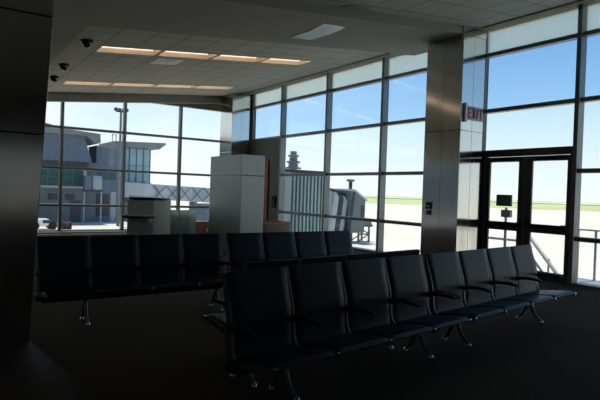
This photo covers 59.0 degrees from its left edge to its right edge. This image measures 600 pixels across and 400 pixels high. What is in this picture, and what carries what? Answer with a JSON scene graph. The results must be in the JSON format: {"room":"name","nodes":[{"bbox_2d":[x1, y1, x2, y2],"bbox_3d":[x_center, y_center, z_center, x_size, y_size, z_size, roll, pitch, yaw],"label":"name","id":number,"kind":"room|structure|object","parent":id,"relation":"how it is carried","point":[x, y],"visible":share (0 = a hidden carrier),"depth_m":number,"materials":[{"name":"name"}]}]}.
{"room":"airport terminal","nodes":[
{"label":"airport terminal","id":0,"kind":"room"},
{"bbox_2d":[182,104,220,108],"bbox_3d":[-10.162,-4.038,15.032,18.700,0.950,0.200,1,1,-35],"label":"trim","id":1,"kind":"structure","parent":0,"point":[215,106],"depth_m":19.63,"materials":[{"name":"paint"}]},
{"bbox_2d":[250,94,285,220],"bbox_3d":[-1.528,-1.325,18.945,0.150,5.000,3.460,1,1,-35],"label":"wall","id":2,"kind":"structure","parent":0,"point":[269,149],"depth_m":18.06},
{"bbox_2d":[37,229,126,230],"bbox_3d":[-10.213,0.913,15.111,18.500,0.050,0.240,1,1,-35],"label":"baseboard","id":3,"kind":"structure","parent":2,"relation":"attached to","point":[61,229],"depth_m":17.17,"materials":[{"name":"grey metal"}]},
{"bbox_2d":[263,160,269,220],"bbox_3d":[-1.215,-0.095,18.270,0.048,2.580,0.400,1,1,-35],"label":"door frame","id":4,"kind":"structure","parent":2,"relation":"attached to","point":[266,173],"depth_m":18.16,"materials":[{"name":"red wood"}]},
{"bbox_2d":[252,85,287,220],"bbox_3d":[-1.153,-1.303,18.256,0.200,5.000,2.060,1,1,-35],"label":"window","id":5,"kind":"structure","parent":2,"relation":"in","point":[284,89],"depth_m":17.41,"materials":[{"name":"grey metal"}]},
{"bbox_2d":[271,196,275,207],"bbox_3d":[-0.907,0.063,17.760,0.117,0.400,0.200,1,1,-35],"label":"wall telephone","id":6,"kind":"object","parent":2,"relation":"attached to","point":[273,202],"visible":1,"depth_m":17.70,"materials":[{"name":"black plastic"}]},
{"bbox_2d":[280,73,333,230],"bbox_3d":[0.123,-1.233,16.416,0.200,5.000,2.440,1,1,-35],"label":"window","id":7,"kind":"structure","parent":2,"relation":"in","point":[330,77],"depth_m":15.43,"materials":[{"name":"grey metal"}]},
{"bbox_2d":[352,246,384,252],"bbox_3d":[0.573,1.268,15.788,0.240,0.050,11.200,1,1,-35],"label":"baseboard","id":8,"kind":"structure","parent":2,"relation":"attached to","point":[354,248],"depth_m":14.02,"materials":[{"name":"grey metal"}]},
{"bbox_2d":[50,0,487,62],"bbox_3d":[-6.792,-2.879,10.272,18.450,2.310,10.890,1,1,-35],"label":"ceiling","id":9,"kind":"structure","parent":0,"point":[273,21],"depth_m":8.88,"materials":[{"name":"paint"}]},
{"bbox_2d":[290,23,345,39],"bbox_3d":[0.333,-3.099,9.787,0.610,0.081,1.130,1,1,-35],"label":"ceiling light","id":10,"kind":"object","parent":9,"relation":"attached to","point":[324,29],"visible":1,"depth_m":9.74,"materials":[{"name":"plastic"}]},
{"bbox_2d":[48,0,577,95],"bbox_3d":[-2.453,-2.660,3.799,18.200,2.032,27.200,1,1,-35],"label":"ceiling","id":11,"kind":"structure","parent":0,"point":[85,65],"depth_m":12.11,"materials":[{"name":"tile"}]},
{"bbox_2d":[49,75,58,81],"bbox_3d":[-6.328,-3.115,13.635,0.230,0.150,0.230,1,1,-35],"label":"dome camera","id":12,"kind":"object","parent":11,"relation":"attached to","point":[53,78],"visible":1,"depth_m":13.57,"materials":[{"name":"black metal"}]},
{"bbox_2d":[58,63,68,70],"bbox_3d":[-5.434,-3.054,12.188,0.230,0.150,0.230,1,1,-35],"label":"dome camera","id":13,"kind":"object","parent":11,"relation":"attached to","point":[63,66],"visible":0.99,"depth_m":12.12,"materials":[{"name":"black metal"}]},
{"bbox_2d":[61,81,110,85],"bbox_3d":[-6.032,-3.394,15.060,1.280,0.331,0.620,1,1,-35],"label":"ceiling light","id":14,"kind":"object","parent":11,"relation":"attached to","point":[65,82],"visible":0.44,"depth_m":15.24,"materials":[{"name":"beige paint"}]},
{"bbox_2d":[81,39,92,47],"bbox_3d":[-4.044,-2.968,10.062,0.230,0.150,0.230,1,1,-35],"label":"dome camera","id":15,"kind":"object","parent":11,"relation":"attached to","point":[87,43],"visible":1,"depth_m":10.00,"materials":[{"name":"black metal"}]},
{"bbox_2d":[95,46,163,55],"bbox_3d":[-3.605,-3.233,11.197,1.285,0.331,0.640,1,1,-35],"label":"ceiling light","id":16,"kind":"object","parent":11,"relation":"attached to","point":[103,49],"visible":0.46,"depth_m":11.41,"materials":[{"name":"beige paint"}]},
{"bbox_2d":[102,46,152,50],"bbox_3d":[-3.760,-3.284,11.421,1.205,0.183,0.018,1,1,-35],"label":"diffuser","id":17,"kind":"object","parent":16,"relation":"attached to","point":[104,48],"depth_m":11.36,"materials":[{"name":"white plastic"}]},
{"bbox_2d":[110,83,157,87],"bbox_3d":[-4.951,-3.512,15.805,1.280,0.331,0.620,1,1,-35],"label":"ceiling light","id":18,"kind":"object","parent":11,"relation":"attached to","point":[114,84],"visible":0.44,"depth_m":15.99,"materials":[{"name":"beige paint"}]},
{"bbox_2d":[47,92,220,103],"bbox_3d":[-10.273,-2.904,14.626,17.700,2.217,0.210,1,1,-35],"label":"trim","id":19,"kind":"structure","parent":11,"relation":"attached to","point":[51,96],"depth_m":17.68,"materials":[{"name":"paint"}]},
{"bbox_2d":[150,58,184,64],"bbox_3d":[-3.137,-3.269,12.518,0.620,0.088,0.620,1,1,-35],"label":"ceiling vent","id":20,"kind":"object","parent":11,"relation":"in","point":[166,61],"visible":1,"depth_m":12.43,"materials":[{"name":"white plastic"}]},
{"bbox_2d":[152,84,195,88],"bbox_3d":[-3.871,-3.631,16.550,1.280,0.331,0.620,1,1,-35],"label":"ceiling light","id":21,"kind":"object","parent":11,"relation":"attached to","point":[159,85],"visible":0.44,"depth_m":16.74,"materials":[{"name":"beige paint"}]},
{"bbox_2d":[157,50,219,59],"bbox_3d":[-2.521,-3.352,11.945,1.285,0.331,0.640,1,1,-35],"label":"ceiling light","id":22,"kind":"object","parent":11,"relation":"attached to","point":[167,53],"visible":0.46,"depth_m":12.17,"materials":[{"name":"beige paint"}]},
{"bbox_2d":[165,51,207,54],"bbox_3d":[-2.675,-3.403,12.169,1.205,0.183,0.018,1,1,-35],"label":"diffuser","id":23,"kind":"object","parent":22,"relation":"attached to","point":[166,52],"depth_m":12.14,"materials":[{"name":"white plastic"}]},
{"bbox_2d":[192,86,233,89],"bbox_3d":[-2.790,-3.749,17.295,1.280,0.331,0.620,1,1,-35],"label":"ceiling light","id":24,"kind":"object","parent":11,"relation":"attached to","point":[198,87],"visible":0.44,"depth_m":17.50,"materials":[{"name":"beige paint"}]},
{"bbox_2d":[209,54,266,62],"bbox_3d":[-1.436,-3.471,12.693,1.285,0.331,0.640,1,1,-35],"label":"ceiling light","id":25,"kind":"object","parent":11,"relation":"attached to","point":[223,57],"visible":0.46,"depth_m":12.93,"materials":[{"name":"beige paint"}]},
{"bbox_2d":[220,55,255,57],"bbox_3d":[-1.591,-3.522,12.917,1.205,0.183,0.018,1,1,-35],"label":"diffuser","id":26,"kind":"object","parent":25,"relation":"attached to","point":[221,56],"depth_m":12.90,"materials":[{"name":"white plastic"}]},
{"bbox_2d":[258,58,313,65],"bbox_3d":[-0.351,-3.590,13.441,1.285,0.331,0.640,1,1,-35],"label":"ceiling light","id":27,"kind":"object","parent":11,"relation":"attached to","point":[280,61],"visible":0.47,"depth_m":13.70,"materials":[{"name":"beige paint"}]},
{"bbox_2d":[338,4,370,10],"bbox_3d":[0.914,-3.218,8.823,0.560,0.076,0.210,1,1,-35],"label":"ceiling access panel","id":28,"kind":"object","parent":11,"relation":"attached to","point":[350,6],"visible":1,"depth_m":8.82,"materials":[{"name":"plastic"}]},
{"bbox_2d":[29,233,599,399],"bbox_3d":[-2.458,1.510,4.014,18.600,0.300,27.300,1,1,-35],"label":"floor","id":29,"kind":"structure","parent":0,"point":[152,346],"depth_m":4.86,"materials":[{"name":"carpet"}]},
{"bbox_2d":[0,0,54,345],"bbox_3d":[-3.154,-0.573,5.034,1.342,3.786,0.902,1,1,-35],"label":"steel column","id":30,"kind":"structure","parent":29,"relation":"on","point":[26,26],"depth_m":4.90,"materials":[{"name":"silver"}]},
{"bbox_2d":[0,342,96,399],"bbox_3d":[-2.367,1.472,-3.656,10.000,0.004,14.600,1,1,-35],"label":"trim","id":31,"kind":"structure","parent":29,"relation":"on","point":[26,372],"depth_m":4.07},
{"bbox_2d":[39,124,60,205],"bbox_3d":[-8.428,-1.275,16.224,1.985,4.510,0.170,1,1,-35],"label":"window","id":32,"kind":"structure","parent":29,"relation":"on","point":[46,125],"depth_m":16.61,"materials":[{"name":"grey metal"}]},
{"bbox_2d":[37,230,126,233],"bbox_3d":[-10.266,0.930,14.485,17.700,0.030,0.730,1,1,-35],"label":"trim","id":33,"kind":"structure","parent":29,"relation":"on","point":[76,231],"depth_m":16.70,"materials":[{"name":"grey metal"}]},
{"bbox_2d":[57,102,123,230],"bbox_3d":[-6.811,-1.236,17.347,1.965,4.510,0.170,1,1,-35],"label":"window","id":34,"kind":"structure","parent":29,"relation":"on","point":[62,106],"depth_m":16.83,"materials":[{"name":"grey metal"}]},
{"bbox_2d":[34,233,235,325],"bbox_3d":[-1.770,0.882,5.967,2.175,0.946,0.681,1,1,-35],"label":"bench","id":35,"kind":"object","parent":29,"relation":"on","point":[69,268],"visible":0.91,"depth_m":5.94,"materials":[{"name":"leather"}]},
{"bbox_2d":[122,195,170,234],"bbox_3d":[-3.903,0.535,13.421,1.279,1.280,0.942,1,1,-35],"label":"podium","id":36,"kind":"object","parent":29,"relation":"on","point":[145,215],"visible":0.84,"depth_m":13.19,"materials":[{"name":"metal"}]},
{"bbox_2d":[120,103,179,229],"bbox_3d":[-5.193,-1.198,18.471,1.985,4.510,0.170,1,1,-35],"label":"window","id":37,"kind":"structure","parent":29,"relation":"on","point":[123,164],"depth_m":17.91,"materials":[{"name":"grey metal"}]},
{"bbox_2d":[170,210,195,233],"bbox_3d":[-3.184,0.724,14.152,0.716,0.930,0.352,1,1,-35],"label":"screen","id":38,"kind":"object","parent":29,"relation":"on","point":[181,221],"visible":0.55,"depth_m":14.00,"materials":[{"name":"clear glass"}]},
{"bbox_2d":[176,104,220,209],"bbox_3d":[-3.575,-1.159,19.594,1.965,4.510,0.170,1,1,-35],"label":"window","id":39,"kind":"structure","parent":29,"relation":"on","point":[180,123],"depth_m":19.05,"materials":[{"name":"grey metal"}]},
{"bbox_2d":[195,221,208,233],"bbox_3d":[-2.844,0.898,15.373,1.040,0.570,0.505,1,1,-35],"label":"base cabinet","id":40,"kind":"object","parent":29,"relation":"on","point":[201,227],"visible":0.27,"depth_m":15.12,"materials":[{"name":"red wood"}]},
{"bbox_2d":[219,93,251,155],"bbox_3d":[-2.415,-1.336,19.442,0.761,4.947,0.932,1,1,-35],"label":"steel column","id":41,"kind":"structure","parent":29,"relation":"on","point":[235,124],"depth_m":19.08,"materials":[{"name":"silver metal"}]},
{"bbox_2d":[209,154,264,250],"bbox_3d":[-1.621,0.078,13.307,0.630,2.350,1.700,1,1,-35],"label":"pillar","id":42,"kind":"structure","parent":29,"relation":"on","point":[236,181],"depth_m":12.73,"materials":[{"name":"paint"}]},
{"bbox_2d":[263,221,289,231],"bbox_3d":[-0.893,0.952,16.884,0.970,0.550,0.650,1,1,-35],"label":"base cabinet","id":43,"kind":"object","parent":29,"relation":"on","point":[268,226],"depth_m":16.64,"materials":[{"name":"brown wood"}]},
{"bbox_2d":[226,231,352,271],"bbox_3d":[0.021,0.924,7.257,2.175,0.946,0.681,1,1,-37],"label":"bench","id":44,"kind":"object","parent":29,"relation":"on","point":[242,248],"visible":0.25,"depth_m":7.25,"materials":[{"name":"leather"}]},
{"bbox_2d":[202,249,419,388],"bbox_3d":[0.246,0.964,4.983,2.314,0.946,0.681,1,1,-42],"label":"bench","id":45,"kind":"object","parent":29,"relation":"on","point":[218,320],"visible":0.19,"depth_m":4.45,"materials":[{"name":"leather"}]},
{"bbox_2d":[223,254,471,399],"bbox_3d":[0.456,0.983,4.181,2.314,0.946,0.681,1,1,-42],"label":"bench","id":46,"kind":"object","parent":29,"relation":"on","point":[278,319],"visible":1,"depth_m":4.00,"materials":[{"name":"black leather"}]},
{"bbox_2d":[325,58,389,251],"bbox_3d":[1.476,-1.159,14.465,0.200,5.000,2.330,1,1,-35],"label":"window","id":47,"kind":"structure","parent":29,"relation":"on","point":[385,61],"depth_m":13.53,"materials":[{"name":"grey metal"}]},
{"bbox_2d":[420,25,485,266],"bbox_3d":[3.217,-1.024,11.190,0.711,4.942,0.942,1,1,-35],"label":"steel column","id":48,"kind":"structure","parent":29,"relation":"on","point":[455,64],"depth_m":10.88,"materials":[{"name":"silver metal"}]},
{"bbox_2d":[426,202,430,214],"bbox_3d":[2.711,0.175,11.214,0.045,0.270,0.130,1,1,-35],"label":"switch","id":49,"kind":"object","parent":48,"relation":"attached to","point":[428,204],"visible":1,"depth_m":11.19,"materials":[{"name":"black plastic"}]},
{"bbox_2d":[464,102,482,121],"bbox_3d":[3.545,-1.757,10.788,0.600,0.380,0.049,1,1,-35],"label":"exit sign","id":50,"kind":"object","parent":48,"relation":"attached to","point":[470,113],"visible":1,"depth_m":10.77,"materials":[{"name":"white plastic"}]},
{"bbox_2d":[424,245,575,346],"bbox_3d":[2.188,1.019,5.739,2.314,0.946,0.681,1,1,-42],"label":"bench","id":51,"kind":"object","parent":29,"relation":"on","point":[486,282],"visible":0.98,"depth_m":5.62,"materials":[{"name":"leather"}]},
{"bbox_2d":[572,282,599,289],"bbox_3d":[8.890,1.722,3.797,0.240,0.050,14.000,1,1,-35],"label":"baseboard","id":52,"kind":"structure","parent":29,"relation":"on","point":[578,284],"depth_m":9.26,"materials":[{"name":"grey metal"}]},
{"bbox_2d":[575,28,599,243],"bbox_3d":[5.649,-0.931,8.450,0.200,5.000,2.380,1,1,-35],"label":"window","id":53,"kind":"structure","parent":29,"relation":"on","point":[594,32],"depth_m":9.25,"materials":[{"name":"grey metal"}]},
{"bbox_2d":[482,32,489,150],"bbox_3d":[3.709,-1.040,11.422,0.120,5.000,0.600,1,1,-35],"label":"wall","id":54,"kind":"structure","parent":0,"point":[486,79],"depth_m":11.15,"materials":[{"name":"grey metal"}]},
{"bbox_2d":[380,67,426,226],"bbox_3d":[2.821,-1.086,12.527,0.200,5.000,2.410,1,1,-35],"label":"window","id":55,"kind":"structure","parent":54,"relation":"in","point":[423,70],"depth_m":12.89,"materials":[{"name":"grey metal"}]},
{"bbox_2d":[483,156,525,248],"bbox_3d":[4.092,0.304,10.689,0.125,2.340,0.875,1,1,-35],"label":"door","id":56,"kind":"structure","parent":54,"relation":"in","point":[511,226],"depth_m":10.54,"materials":[{"name":"black metal"}]},
{"bbox_2d":[478,146,572,283],"bbox_3d":[4.369,0.248,10.358,0.120,2.500,2.020,1,1,-35],"label":"door frame","id":57,"kind":"structure","parent":54,"relation":"attached to","point":[564,150],"depth_m":10.57,"materials":[{"name":"black metal"}]},
{"bbox_2d":[483,4,588,285],"bbox_3d":[4.396,-1.000,10.256,0.200,5.000,2.040,1,1,-35],"label":"window","id":58,"kind":"structure","parent":54,"relation":"in","point":[581,55],"depth_m":9.42,"materials":[{"name":"grey metal"}]},
{"bbox_2d":[523,155,570,282],"bbox_3d":[4.599,0.332,9.958,0.125,2.340,0.885,1,1,-35],"label":"door","id":59,"kind":"structure","parent":54,"relation":"in","point":[528,227],"depth_m":10.02,"materials":[{"name":"black metal"}]},
{"bbox_2d":[541,279,566,284],"bbox_3d":[4.324,1.492,10.362,0.220,0.012,2.000,1,1,-35],"label":"trim","id":60,"kind":"structure","parent":54,"relation":"attached to","point":[541,279],"depth_m":9.71,"materials":[{"name":"metal"}]},
{"bbox_3d":[10.382,-0.675,1.794,0.130,5.000,9.160,1,1,-35],"label":"wall","id":61,"kind":"structure","parent":0,"visible":0},
{"bbox_2d":[243,0,599,94],"bbox_3d":[5.169,-3.510,9.054,0.320,0.150,27.200,1,1,-35],"label":"trim","id":62,"kind":"structure","parent":61,"relation":"attached to","point":[571,6],"depth_m":10.81,"materials":[{"name":"paint"}]},
{"label":"outside","id":63,"kind":"structure","parent":0,"visible":0},
{"bbox_2d":[37,200,599,280],"bbox_3d":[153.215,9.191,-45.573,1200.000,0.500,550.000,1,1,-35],"label":"apron","id":64,"kind":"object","parent":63,"point":[397,237],"depth_m":43.65,"materials":[{"name":"concrete"}]},
{"bbox_2d":[37,218,56,229],"bbox_3d":[-17.505,1.627,36.016,1.700,0.713,1.240,1,1,-35],"label":"cart","id":65,"kind":"object","parent":64,"relation":"on","point":[49,224],"visible":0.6,"depth_m":35.66,"materials":[{"name":"white metal"}]},
{"bbox_2d":[61,221,71,228],"bbox_3d":[-16.056,1.754,36.416,0.540,0.546,0.944,1,1,-35],"label":"tug","id":66,"kind":"object","parent":64,"relation":"on","point":[64,225],"visible":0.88,"depth_m":36.16,"materials":[{"name":"red metal"}]},
{"bbox_2d":[38,123,100,222],"bbox_3d":[-48.684,-2.994,27.545,71.350,8.100,10.100,1,1,-35],"label":"pier building","id":67,"kind":"structure","parent":64,"relation":"on","point":[75,149],"depth_m":43.03,"materials":[{"name":"grey metal"}]},
{"bbox_2d":[48,193,56,199],"bbox_3d":[-19.871,-0.285,42.557,0.700,0.500,0.080,1,1,-35],"label":"vent","id":68,"kind":"object","parent":67,"relation":"attached to","point":[51,196],"depth_m":42.52,"materials":[{"name":"grey metal"}]},
{"bbox_2d":[65,194,74,199],"bbox_3d":[-18.804,-0.260,43.298,0.700,0.500,0.080,1,1,-35],"label":"vent","id":69,"kind":"object","parent":67,"relation":"attached to","point":[67,196],"depth_m":43.27,"materials":[{"name":"grey metal"}]},
{"bbox_2d":[82,176,103,223],"bbox_3d":[-16.703,-0.020,42.719,1.500,3.880,0.827,1,1,-35],"label":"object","id":70,"kind":"object","parent":64,"relation":"on","point":[90,183],"visible":1,"depth_m":42.44,"materials":[{"name":"grey metal"}]},
{"bbox_2d":[88,145,118,221],"bbox_3d":[-17.403,-1.412,46.686,1.880,6.500,3.000,1,1,-35],"label":"building","id":71,"kind":"structure","parent":64,"relation":"on","point":[105,157],"depth_m":45.55,"materials":[{"name":"grey concrete"}]},
{"bbox_2d":[114,107,128,225],"bbox_3d":[-14.036,-2.552,41.246,1.040,9.162,0.340,1,1,-35],"label":"mast","id":72,"kind":"object","parent":64,"relation":"on","point":[116,109],"visible":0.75,"depth_m":41.21,"materials":[{"name":"grey metal"}]},
{"bbox_2d":[99,134,165,218],"bbox_3d":[-16.555,-2.159,51.873,4.900,7.900,5.400,1,1,-35],"label":"building","id":73,"kind":"structure","parent":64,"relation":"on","point":[138,154],"depth_m":50.15,"materials":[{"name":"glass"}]},
{"bbox_2d":[120,182,209,209],"bbox_3d":[-12.776,0.183,50.998,8.800,3.500,2.490,1,1,-35],"label":"bridge","id":74,"kind":"structure","parent":64,"relation":"on","point":[193,195],"depth_m":49.88,"materials":[{"name":"paint"}]},
{"bbox_2d":[194,203,208,220],"bbox_3d":[-7.582,1.247,44.711,1.640,1.893,2.200,3,1,40],"label":"truck","id":75,"kind":"object","parent":64,"relation":"on","point":[202,214],"visible":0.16,"depth_m":43.73,"materials":[{"name":"white metal"}]},
{"bbox_2d":[285,151,300,169],"bbox_3d":[-0.689,-1.019,48.189,1.500,6.800,1.500,1,1,-35],"label":"tower","id":76,"kind":"structure","parent":64,"relation":"on","point":[292,163],"depth_m":47.78,"materials":[{"name":"metal"}]},
{"bbox_2d":[284,169,322,231],"bbox_3d":[-0.522,0.862,19.518,2.000,3.880,2.320,1,1,-35],"label":"glazed corridor","id":77,"kind":"object","parent":64,"relation":"on","point":[304,194],"visible":0.28,"depth_m":18.61,"materials":[{"name":"metal"}]},
{"bbox_2d":[328,179,372,241],"bbox_3d":[1.448,0.596,36.643,3.700,4.050,7.500,1,1,-35],"label":"bridge","id":78,"kind":"structure","parent":64,"relation":"on","point":[349,202],"depth_m":33.59,"materials":[{"name":"paint"}]},
{"bbox_2d":[489,220,558,273],"bbox_3d":[5.451,1.819,12.252,1.000,2.580,2.800,1,1,-35],"label":"stair","id":79,"kind":"structure","parent":64,"relation":"on","point":[549,264],"depth_m":11.68,"materials":[{"name":"grey metal"}]},
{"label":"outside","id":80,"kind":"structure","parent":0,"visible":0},
{"bbox_2d":[362,195,599,205],"bbox_3d":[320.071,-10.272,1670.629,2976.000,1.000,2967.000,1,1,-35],"label":"field","id":81,"kind":"structure","parent":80,"point":[365,196],"depth_m":688.91,"materials":[{"name":"green plant"}]},
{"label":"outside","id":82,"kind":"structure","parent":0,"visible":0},
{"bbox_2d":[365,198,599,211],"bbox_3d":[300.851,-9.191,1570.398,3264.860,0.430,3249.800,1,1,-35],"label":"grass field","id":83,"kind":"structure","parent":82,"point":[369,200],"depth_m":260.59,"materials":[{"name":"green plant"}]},
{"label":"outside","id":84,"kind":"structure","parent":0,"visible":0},
{"bbox_2d":[577,278,599,284],"bbox_3d":[5.157,1.728,10.583,1.290,0.290,5.400,1,1,-35],"label":"landing","id":85,"kind":"object","parent":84,"point":[582,280],"depth_m":10.42,"materials":[{"name":"grey concrete"}]},
{"bbox_2d":[496,195,511,246],"bbox_3d":[4.451,0.713,11.626,0.200,1.660,0.360,1,1,-35],"label":"sign","id":86,"kind":"object","parent":85,"relation":"on","point":[501,200],"visible":0.74,"depth_m":11.55,"materials":[{"name":"black metal"}]},
{"bbox_2d":[577,228,599,280],"bbox_3d":[5.988,1.115,9.508,1.124,1.023,2.625,1,1,-35],"label":"guard rail","id":87,"kind":"object","parent":85,"relation":"on","point":[582,229],"visible":0.41,"depth_m":10.57,"materials":[{"name":"grey metal"}]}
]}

